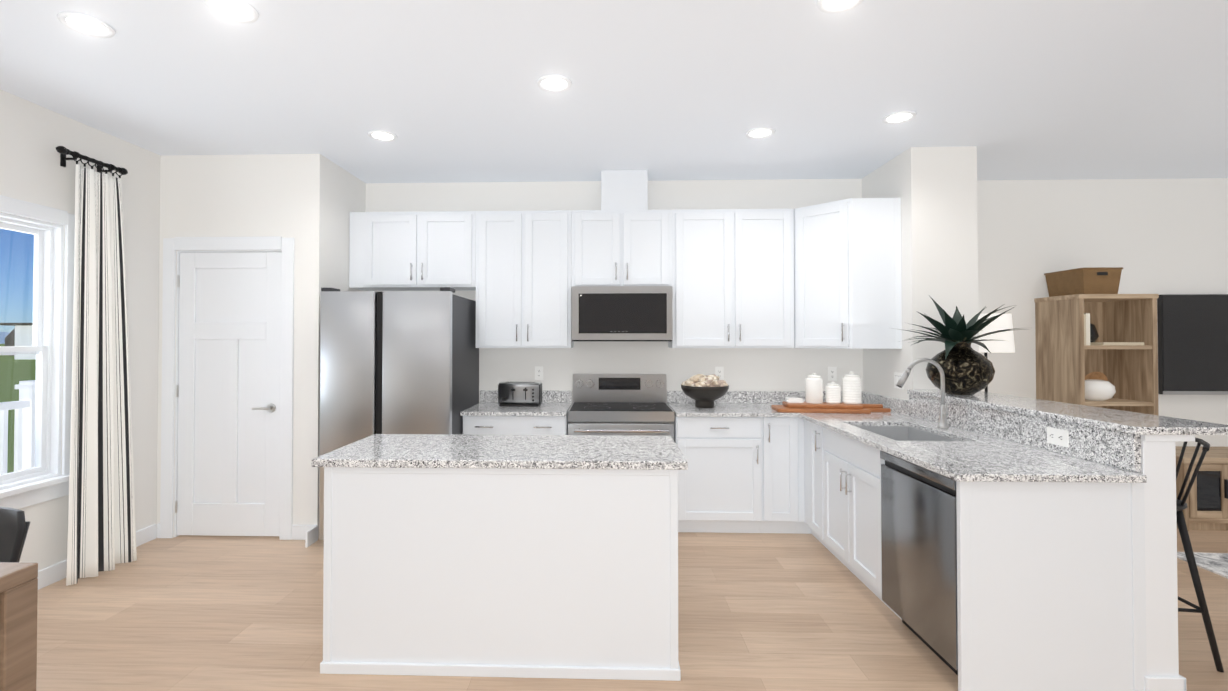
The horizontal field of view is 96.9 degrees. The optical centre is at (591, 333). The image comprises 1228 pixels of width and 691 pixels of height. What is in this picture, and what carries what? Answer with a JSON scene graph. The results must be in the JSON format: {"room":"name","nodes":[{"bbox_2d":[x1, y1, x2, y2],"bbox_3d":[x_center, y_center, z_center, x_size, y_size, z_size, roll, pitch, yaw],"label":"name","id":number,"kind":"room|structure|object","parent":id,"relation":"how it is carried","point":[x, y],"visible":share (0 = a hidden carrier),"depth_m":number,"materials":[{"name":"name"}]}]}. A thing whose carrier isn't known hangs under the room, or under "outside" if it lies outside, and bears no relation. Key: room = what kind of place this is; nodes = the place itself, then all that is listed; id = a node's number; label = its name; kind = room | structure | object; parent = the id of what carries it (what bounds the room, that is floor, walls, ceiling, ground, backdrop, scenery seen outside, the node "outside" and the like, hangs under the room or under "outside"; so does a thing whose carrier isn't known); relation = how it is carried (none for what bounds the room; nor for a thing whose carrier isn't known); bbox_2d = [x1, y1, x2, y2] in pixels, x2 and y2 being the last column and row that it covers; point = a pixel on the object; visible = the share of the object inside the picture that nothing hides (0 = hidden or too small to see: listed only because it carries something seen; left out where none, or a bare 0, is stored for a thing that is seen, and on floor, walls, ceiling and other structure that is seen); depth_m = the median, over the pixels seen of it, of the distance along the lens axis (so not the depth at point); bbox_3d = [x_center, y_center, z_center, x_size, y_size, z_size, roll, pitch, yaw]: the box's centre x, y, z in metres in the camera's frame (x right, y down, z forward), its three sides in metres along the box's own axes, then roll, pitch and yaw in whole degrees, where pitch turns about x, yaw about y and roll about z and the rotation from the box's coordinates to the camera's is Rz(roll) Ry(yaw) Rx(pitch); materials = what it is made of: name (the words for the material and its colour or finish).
{"room":"kitchen","nodes":[
{"label":"kitchen","id":0,"kind":"room"},
{"bbox_2d":[0,90,160,570],"bbox_3d":[-3.299,0.058,1.614,0.140,2.780,6.345,0,-1,2],"label":"wall","id":1,"kind":"structure","parent":0,"point":[33,136],"depth_m":3.61,"materials":[{"name":"white paint"}]},
{"bbox_2d":[0,195,74,508],"bbox_3d":[-3.230,0.113,2.732,0.185,1.710,1.265,0,-1,2],"label":"window unit","id":2,"kind":"structure","parent":1,"relation":"in","point":[45,348],"depth_m":3.23,"materials":[{"name":"white"}]},
{"bbox_2d":[56,146,127,177],"bbox_3d":[-3.116,-1.045,3.376,0.110,0.093,0.467,0,-1,2],"label":"curtain rod","id":3,"kind":"object","parent":1,"relation":"attached to","point":[63,151],"visible":1,"depth_m":3.31,"materials":[{"name":"black metal"}]},
{"bbox_2d":[66,164,136,585],"bbox_3d":[-3.022,0.224,3.352,0.173,2.472,0.404,0,-1,2],"label":"curtain","id":4,"kind":"object","parent":3,"relation":"hanging from","point":[101,525],"visible":0.98,"depth_m":3.35,"materials":[{"name":"fabric"}]},
{"bbox_2d":[37,523,159,589],"bbox_3d":[-3.227,1.391,1.197,0.030,0.105,5.490,0,-1,2],"label":"baseboard","id":5,"kind":"structure","parent":1,"relation":"attached to","point":[57,572],"depth_m":3.25,"materials":[{"name":"white"}]},
{"bbox_2d":[157,154,329,538],"bbox_3d":[-2.559,0.090,4.009,1.185,2.780,0.140,0,-1,2],"label":"wall","id":6,"kind":"structure","parent":0,"point":[266,195],"depth_m":3.94,"materials":[{"name":"white paint"}]},
{"bbox_2d":[160,236,294,539],"bbox_3d":[-2.629,0.391,3.997,0.966,2.178,0.161,0,-1,2],"label":"door frame","id":7,"kind":"structure","parent":6,"relation":"attached to","point":[169,398],"depth_m":3.92,"materials":[{"name":"white wood"}]},
{"bbox_2d":[175,252,281,535],"bbox_3d":[-2.636,0.438,3.938,0.776,2.058,0.096,0,-1,2],"label":"pantry door","id":8,"kind":"structure","parent":6,"relation":"in","point":[228,388],"depth_m":3.96,"materials":[{"name":"white"}]},
{"bbox_2d":[329,161,365,290],"bbox_3d":[-2.024,0.095,4.363,0.140,2.780,0.603,0,-1,2],"label":"wall","id":9,"kind":"structure","parent":0,"point":[347,193],"depth_m":4.26,"materials":[{"name":"white paint"}]},
{"bbox_2d":[0,0,1227,182],"bbox_3d":[1.645,-1.383,1.523,10.350,0.100,7.045,0,-1,2],"label":"ceiling","id":10,"kind":"structure","parent":0,"point":[447,91],"depth_m":2.86,"materials":[{"name":"white paint"}]},
{"bbox_2d":[57,12,115,37],"bbox_3d":[-2.156,-1.316,2.323,0.184,0.011,0.184,0,-1,2],"label":"recessed light","id":11,"kind":"object","parent":10,"relation":"in","point":[86,24],"visible":0.98,"depth_m":2.32,"materials":[{"name":"white plastic"}]},
{"bbox_2d":[205,0,258,22],"bbox_3d":[-1.459,-1.317,2.211,0.184,0.011,0.184,0,-1,2],"label":"recessed light","id":12,"kind":"object","parent":10,"relation":"in","point":[240,11],"visible":1,"depth_m":2.22,"materials":[{"name":"white plastic"}]},
{"bbox_2d":[368,130,397,141],"bbox_3d":[-1.375,-1.299,3.579,0.184,0.011,0.184,0,-1,2],"label":"recessed light","id":13,"kind":"object","parent":10,"relation":"in","point":[382,135],"visible":0.98,"depth_m":3.58,"materials":[{"name":"white plastic"}]},
{"bbox_2d":[537,74,571,91],"bbox_3d":[-0.195,-1.309,2.850,0.184,0.011,0.184,0,-1,2],"label":"recessed light","id":14,"kind":"object","parent":10,"relation":"in","point":[554,83],"visible":0.96,"depth_m":2.85,"materials":[{"name":"white plastic"}]},
{"bbox_2d":[746,127,774,138],"bbox_3d":[1.095,-1.300,3.529,0.184,0.011,0.184,0,-1,2],"label":"recessed light","id":15,"kind":"object","parent":10,"relation":"in","point":[760,132],"visible":1,"depth_m":3.52,"materials":[{"name":"white plastic"}]},
{"bbox_2d":[817,0,863,12],"bbox_3d":[0.986,-1.318,2.142,0.184,0.011,0.184,0,-1,2],"label":"recessed light","id":16,"kind":"object","parent":10,"relation":"in","point":[832,6],"visible":1,"depth_m":2.18,"materials":[{"name":"white plastic"}]},
{"bbox_2d":[882,111,916,123],"bbox_3d":[1.857,-1.303,3.284,0.184,0.011,0.184,0,-1,2],"label":"recessed light","id":17,"kind":"object","parent":10,"relation":"in","point":[898,117],"visible":0.98,"depth_m":3.29,"materials":[{"name":"white plastic"}]},
{"bbox_2d":[366,179,862,402],"bbox_3d":[0.089,0.099,4.666,4.345,2.780,0.140,0,-1,2],"label":"wall","id":18,"kind":"structure","parent":0,"point":[768,369],"depth_m":4.59,"materials":[{"name":"white paint"}]},
{"bbox_2d":[349,211,475,290],"bbox_3d":[-1.431,-0.670,4.474,1.023,0.608,0.358,0,-1,2],"label":"upper cabinet","id":19,"kind":"object","parent":18,"relation":"attached to","point":[416,251],"visible":1,"depth_m":4.34,"materials":[{"name":"white wood"}]},
{"bbox_2d":[476,210,573,347],"bbox_3d":[-0.538,-0.428,4.442,0.762,1.092,0.358,0,-1,2],"label":"upper cabinet","id":20,"kind":"object","parent":18,"relation":"attached to","point":[523,283],"visible":1,"depth_m":4.30,"materials":[{"name":"white wood"}]},
{"bbox_2d":[535,366,542,379],"bbox_3d":[-0.447,0.338,4.606,0.070,0.115,0.008,0,-1,2],"label":"electrical outlet plate","id":21,"kind":"object","parent":18,"relation":"attached to","point":[538,369],"depth_m":4.60,"materials":[{"name":"white plastic"}]},
{"bbox_2d":[571,210,671,286],"bbox_3d":[0.240,-0.668,4.420,0.794,0.612,0.358,0,-1,2],"label":"upper cabinet","id":22,"kind":"object","parent":18,"relation":"attached to","point":[621,247],"visible":1,"depth_m":4.28,"materials":[{"name":"white wood"}]},
{"bbox_2d":[572,286,672,340],"bbox_3d":[0.240,-0.148,4.393,0.779,0.426,0.398,0,-1,2],"label":"microwave","id":23,"kind":"object","parent":22,"relation":"attached to","point":[622,313],"visible":1,"depth_m":4.20,"materials":[{"name":"grey metal"}]},
{"bbox_2d":[601,170,647,209],"bbox_3d":[0.264,-1.134,4.457,0.368,0.318,0.295,0,-1,2],"label":"box","id":24,"kind":"object","parent":22,"relation":"on","point":[624,189],"visible":0.77,"depth_m":4.31,"materials":[{"name":"white paint"}]},
{"bbox_2d":[715,367,723,379],"bbox_3d":[1.072,0.337,4.557,0.070,0.115,0.008,0,-1,2],"label":"electrical outlet plate","id":25,"kind":"object","parent":18,"relation":"attached to","point":[719,371],"depth_m":4.55,"materials":[{"name":"white plastic"}]},
{"bbox_2d":[668,209,793,347],"bbox_3d":[1.112,-0.429,4.389,0.949,1.092,0.358,0,-1,2],"label":"upper cabinet","id":26,"kind":"object","parent":18,"relation":"attached to","point":[733,278],"visible":0.96,"depth_m":4.25,"materials":[{"name":"white wood"}]},
{"bbox_2d":[828,367,836,380],"bbox_3d":[2.004,0.337,4.527,0.070,0.115,0.008,0,-1,2],"label":"electrical outlet plate","id":27,"kind":"object","parent":18,"relation":"attached to","point":[832,371],"depth_m":4.52,"materials":[{"name":"white plastic"}]},
{"bbox_2d":[794,198,901,348],"bbox_3d":[1.917,-0.431,4.236,0.658,1.092,0.613,0,-1,2],"label":"upper cabinet","id":28,"kind":"object","parent":18,"relation":"attached to","point":[847,277],"visible":0.98,"depth_m":3.94,"materials":[{"name":"white wood"}]},
{"bbox_2d":[36,528,1227,690],"bbox_3d":[1.645,1.477,1.485,10.350,0.060,7.045,0,-1,2],"label":"floor","id":29,"kind":"structure","parent":0,"point":[780,612],"depth_m":2.70,"materials":[{"name":"brown wood"}]},
{"bbox_2d":[0,507,29,562],"bbox_3d":[-2.340,1.060,1.851,0.445,0.787,0.492,0,-1,2],"label":"dining chair","id":30,"kind":"object","parent":29,"relation":"on","point":[14,526],"visible":0.6,"depth_m":2.04,"materials":[{"name":"black"}]},
{"bbox_2d":[0,562,37,690],"bbox_3d":[-2.211,1.056,0.670,1.036,0.760,1.954,0,-1,2],"label":"dining table","id":31,"kind":"object","parent":29,"relation":"on","point":[18,620],"visible":1,"depth_m":1.58,"materials":[{"name":"brown wood"}]},
{"bbox_2d":[319,287,478,539],"bbox_3d":[-1.415,0.585,4.170,0.914,1.795,0.850,0,-1,2],"label":"refrigerator","id":32,"kind":"object","parent":29,"relation":"on","point":[399,362],"visible":0.44,"depth_m":3.75,"materials":[{"name":"grey metal"}]},
{"bbox_2d":[320,467,680,680],"bbox_3d":[-0.386,1.019,2.607,1.538,0.885,0.597,0,-1,2],"label":"kitchen island","id":33,"kind":"object","parent":29,"relation":"on","point":[524,573],"visible":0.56,"depth_m":2.32,"materials":[{"name":"white wood"}]},
{"bbox_2d":[312,434,687,469],"bbox_3d":[-0.388,0.559,2.612,1.602,0.034,0.628,0,-1,2],"label":"island countertop","id":34,"kind":"structure","parent":33,"relation":"on","point":[637,452],"depth_m":2.46,"materials":[{"name":"stone"}]},
{"bbox_2d":[463,414,567,434],"bbox_3d":[-0.563,1.046,4.282,0.772,0.875,0.638,0,-1,2],"label":"base cabinet","id":35,"kind":"object","parent":29,"relation":"on","point":[515,425],"visible":0.19,"depth_m":4.00,"materials":[{"name":"white wood"}]},
{"bbox_2d":[460,390,571,415],"bbox_3d":[-0.563,0.543,4.291,0.779,0.130,0.636,0,-1,2],"label":"countertop","id":36,"kind":"structure","parent":35,"relation":"on","point":[554,402],"depth_m":4.24,"materials":[{"name":"grey stone"}]},
{"bbox_2d":[498,382,541,406],"bbox_3d":[-0.573,0.486,4.370,0.332,0.186,0.198,0,-1,2],"label":"toaster","id":37,"kind":"object","parent":36,"relation":"on","point":[519,394],"visible":1,"depth_m":4.29,"materials":[{"name":"silver metal"}]},
{"bbox_2d":[568,374,674,439],"bbox_3d":[0.223,0.909,4.240,0.782,1.148,0.669,0,-1,2],"label":"range","id":38,"kind":"object","parent":29,"relation":"on","point":[619,404],"visible":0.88,"depth_m":4.24,"materials":[{"name":"silver metal"}]},
{"bbox_2d":[674,415,761,532],"bbox_3d":[0.936,1.046,4.234,0.624,0.875,0.638,0,-1,2],"label":"base cabinet","id":39,"kind":"object","parent":29,"relation":"on","point":[720,485],"visible":0.83,"depth_m":3.96,"materials":[{"name":"white wood"}]},
{"bbox_2d":[759,417,798,533],"bbox_3d":[1.380,1.046,4.220,0.262,0.875,0.638,0,-1,2],"label":"base cabinet","id":40,"kind":"object","parent":29,"relation":"on","point":[779,474],"visible":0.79,"depth_m":3.94,"materials":[{"name":"white wood"}]},
{"bbox_2d":[667,391,791,416],"bbox_3d":[1.049,0.542,4.238,0.855,0.130,0.639,0,-1,2],"label":"countertop","id":41,"kind":"structure","parent":40,"relation":"on","point":[734,403],"depth_m":4.37,"materials":[{"name":"grey stone"}]},
{"bbox_2d":[681,374,728,407],"bbox_3d":[0.886,0.450,4.263,0.371,0.256,0.370,0,-1,2],"label":"flower bowl","id":42,"kind":"object","parent":41,"relation":"on","point":[704,391],"visible":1,"depth_m":4.15,"materials":[{"name":"grey ceramic"}]},
{"bbox_2d":[795,417,822,543],"bbox_3d":[1.568,1.042,3.921,0.132,0.875,0.233,0,-1,2],"label":"cabinet filler","id":43,"kind":"object","parent":29,"relation":"on","point":[802,525],"visible":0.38,"depth_m":3.95,"materials":[{"name":"white wood"}]},
{"bbox_2d":[809,422,837,558],"bbox_3d":[1.801,1.038,3.671,0.638,0.875,0.250,0,-1,2],"label":"base cabinet","id":44,"kind":"object","parent":29,"relation":"on","point":[816,492],"visible":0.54,"depth_m":3.67,"materials":[{"name":"white wood"}]},
{"bbox_2d":[823,427,901,619],"bbox_3d":[1.785,1.031,3.161,0.638,0.875,0.768,0,-1,2],"label":"base cabinet","id":45,"kind":"object","parent":29,"relation":"on","point":[852,502],"visible":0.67,"depth_m":3.11,"materials":[{"name":"white wood"}]},
{"bbox_2d":[776,389,1227,482],"bbox_3d":[2.021,0.489,3.318,1.147,0.213,2.416,0,-1,2],"label":"countertop","id":46,"kind":"structure","parent":45,"relation":"on","point":[1106,437],"depth_m":2.60,"materials":[{"name":"grey stone"}]},
{"bbox_2d":[771,401,890,413],"bbox_3d":[1.774,0.548,4.035,0.820,0.052,0.290,0,-1,7],"label":"boards","id":47,"kind":"object","parent":46,"relation":"on","point":[805,407],"visible":0.88,"depth_m":3.95,"materials":[{"name":"brown wood"}]},
{"bbox_2d":[784,397,803,402],"bbox_3d":[1.535,0.506,4.126,0.120,0.033,0.080,0,-1,2],"label":"folded towel","id":48,"kind":"object","parent":47,"relation":"on","point":[793,400],"visible":0.98,"depth_m":4.09,"materials":[{"name":"white fabric"}]},
{"bbox_2d":[805,373,822,403],"bbox_3d":[1.669,0.409,4.078,0.124,0.226,0.124,0,-1,2],"label":"canister","id":49,"kind":"object","parent":47,"relation":"on","point":[813,388],"visible":1,"depth_m":4.03,"materials":[{"name":"white ceramic"}]},
{"bbox_2d":[825,382,840,403],"bbox_3d":[1.805,0.443,4.063,0.106,0.158,0.106,0,-1,2],"label":"canister","id":50,"kind":"object","parent":47,"relation":"on","point":[833,393],"visible":1,"depth_m":4.02,"materials":[{"name":"white ceramic"}]},
{"bbox_2d":[842,372,861,403],"bbox_3d":[1.938,0.404,4.049,0.132,0.236,0.132,0,-1,2],"label":"canister","id":51,"kind":"object","parent":47,"relation":"on","point":[851,388],"visible":1,"depth_m":4.00,"materials":[{"name":"white ceramic"}]},
{"bbox_2d":[856,426,957,440],"bbox_3d":[1.814,0.746,3.163,0.456,0.305,0.706,0,-1,2],"label":"sink basin","id":52,"kind":"object","parent":46,"relation":"in","point":[902,433],"visible":0.04,"depth_m":3.49,"materials":[{"name":"silver metal"}]},
{"bbox_2d":[896,358,948,428],"bbox_3d":[1.980,0.356,3.237,0.301,0.416,0.100,0,-1,2],"label":"faucet","id":53,"kind":"object","parent":46,"relation":"on","point":[943,412],"visible":1,"depth_m":3.25,"materials":[{"name":"silver metal"}]},
{"bbox_2d":[891,297,1028,394],"bbox_3d":[2.324,0.062,3.449,0.750,0.643,0.720,0,-1,2],"label":"potted plant","id":54,"kind":"object","parent":46,"relation":"on","point":[965,366],"visible":1,"depth_m":3.32,"materials":[{"name":"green plant"}]},
{"bbox_2d":[880,450,957,674],"bbox_3d":[1.770,1.024,2.475,0.603,0.871,0.594,0,-1,2],"label":"dishwasher","id":55,"kind":"object","parent":29,"relation":"on","point":[919,545],"visible":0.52,"depth_m":2.42,"materials":[{"name":"grey metal"}]},
{"bbox_2d":[978,313,1014,391],"bbox_3d":[3.142,0.667,4.327,0.370,1.635,0.370,0,-1,2],"label":"floor lamp","id":56,"kind":"object","parent":29,"relation":"on","point":[1002,322],"visible":0.35,"depth_m":4.17,"materials":[{"name":"white metal"}]},
{"bbox_2d":[956,481,1146,690],"bbox_3d":[1.824,1.018,2.160,0.714,0.875,0.024,0,-1,2],"label":"cabinet end panel","id":57,"kind":"object","parent":29,"relation":"on","point":[1051,586],"visible":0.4,"depth_m":2.15,"materials":[{"name":"white wood"}]},
{"bbox_2d":[1034,294,1158,414],"bbox_3d":[3.999,0.594,4.323,0.585,1.780,0.437,0,-1,2],"label":"bookcase","id":58,"kind":"object","parent":29,"relation":"on","point":[1067,360],"visible":0.5,"depth_m":4.28,"materials":[{"name":"brown wood"}]},
{"bbox_2d":[1044,267,1122,296],"bbox_3d":[3.924,-0.399,4.349,0.303,0.206,0.379,0,-1,2],"label":"wicker basket","id":59,"kind":"object","parent":58,"relation":"on","point":[1101,280],"visible":0.9,"depth_m":4.18,"materials":[{"name":"brown wicker"}]},
{"bbox_2d":[1085,372,1107,380],"bbox_3d":[4.076,0.415,4.423,0.216,0.211,0.075,0,-1,2],"label":"decor","id":60,"kind":"object","parent":58,"relation":"in","point":[1096,376],"visible":0.25,"depth_m":4.40,"materials":[{"name":"brown wood"}]},
{"bbox_2d":[1085,380,1115,400],"bbox_3d":[3.930,0.443,4.244,0.236,0.158,0.236,0,-1,2],"label":"vase","id":61,"kind":"object","parent":58,"relation":"in","point":[1099,390],"visible":0.81,"depth_m":4.16,"materials":[{"name":"white ceramic"}]},
{"bbox_2d":[1084,313,1143,344],"bbox_3d":[3.985,-0.032,4.276,0.457,0.250,0.255,0,-1,2],"label":"books","id":62,"kind":"object","parent":58,"relation":"in","point":[1091,335],"visible":0.48,"depth_m":4.18,"materials":[{"name":"beige"}]},
{"bbox_2d":[1176,437,1223,671],"bbox_3d":[2.575,0.969,2.558,0.430,0.987,0.409,0,-1,8],"label":"bar stool","id":63,"kind":"object","parent":29,"relation":"on","point":[1202,607],"visible":0.33,"depth_m":2.40,"materials":[{"name":"black paint"}]},
{"bbox_2d":[1175,446,1227,530],"bbox_3d":[5.352,1.208,4.258,1.820,0.550,0.463,0,-1,2],"label":"tv console","id":64,"kind":"object","parent":29,"relation":"on","point":[1207,504],"visible":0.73,"depth_m":4.08,"materials":[{"name":"brown wood"}]},
{"bbox_2d":[1177,552,1227,578],"bbox_3d":[5.007,1.450,2.177,2.600,0.012,2.700,0,-1,6],"label":"living room rug","id":65,"kind":"object","parent":29,"relation":"on","point":[1216,563],"depth_m":3.48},
{"bbox_2d":[862,146,978,416],"bbox_3d":[2.475,0.093,4.258,0.450,2.780,0.965,0,-1,2],"label":"wall block","id":66,"kind":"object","parent":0,"point":[934,189],"visible":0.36,"depth_m":3.79,"materials":[{"name":"white paint"}]},
{"bbox_2d":[894,372,902,388],"bbox_3d":[2.236,0.344,3.960,0.007,0.115,0.115,0,-1,2],"label":"electrical outlet plate","id":67,"kind":"object","parent":66,"relation":"attached to","point":[897,376],"depth_m":3.98,"materials":[{"name":"white plastic"}]},
{"bbox_2d":[916,417,1178,676],"bbox_3d":[2.270,0.951,2.955,0.125,1.030,1.629,0,-1,2],"label":"wall","id":68,"kind":"structure","parent":0,"point":[1158,464],"depth_m":2.14,"materials":[{"name":"white paint"}]},
{"bbox_2d":[1047,427,1068,447],"bbox_3d":[2.159,0.480,2.520,0.007,0.075,0.115,0,-1,2],"label":"electrical outlet plate","id":69,"kind":"object","parent":68,"relation":"attached to","point":[1059,437],"depth_m":2.51,"materials":[{"name":"white plastic"}]},
{"bbox_2d":[1145,675,1185,690],"bbox_3d":[2.326,1.411,2.940,0.039,0.110,1.645,0,-1,2],"label":"baseboard","id":70,"kind":"structure","parent":68,"relation":"attached to","point":[1152,683],"depth_m":2.12,"materials":[{"name":"white"}]},
{"bbox_2d":[1141,435,1194,441],"bbox_3d":[2.302,0.422,2.955,0.191,0.028,1.638,0,-1,2],"label":"trim","id":71,"kind":"structure","parent":68,"relation":"on","point":[1185,438],"depth_m":2.14,"materials":[{"name":"white"}]},
{"bbox_2d":[977,178,1227,446],"bbox_3d":[4.667,0.098,4.600,3.910,2.780,0.140,0,-1,2],"label":"wall","id":72,"kind":"structure","parent":0,"point":[1161,236],"depth_m":4.56,"materials":[{"name":"white paint"}]},
{"bbox_2d":[1157,294,1227,394],"bbox_3d":[5.408,0.091,4.467,1.460,0.820,0.074,0,-1,2],"label":"tv","id":73,"kind":"object","parent":72,"relation":"attached to","point":[1192,344],"visible":0.94,"depth_m":4.45,"materials":[{"name":"black paint"}]},
{"label":"outside","id":74,"kind":"structure","parent":0,"visible":0},
{"bbox_2d":[0,323,35,472],"bbox_3d":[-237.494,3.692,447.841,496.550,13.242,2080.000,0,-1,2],"label":"landscape","id":75,"kind":"structure","parent":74,"point":[7,365],"depth_m":41.86,"materials":[{"name":"green plant"}]},
{"bbox_3d":[-4.241,1.932,3.548,1.850,0.675,9.000,0,-1,2],"label":"deck","id":76,"kind":"object","parent":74,"visible":0},
{"bbox_2d":[0,380,35,473],"bbox_3d":[-5.004,1.004,3.936,0.160,1.190,5.460,0,-1,2],"label":"railing","id":77,"kind":"object","parent":76,"relation":"on","point":[28,459],"depth_m":4.74,"materials":[{"name":"white"}]}
]}

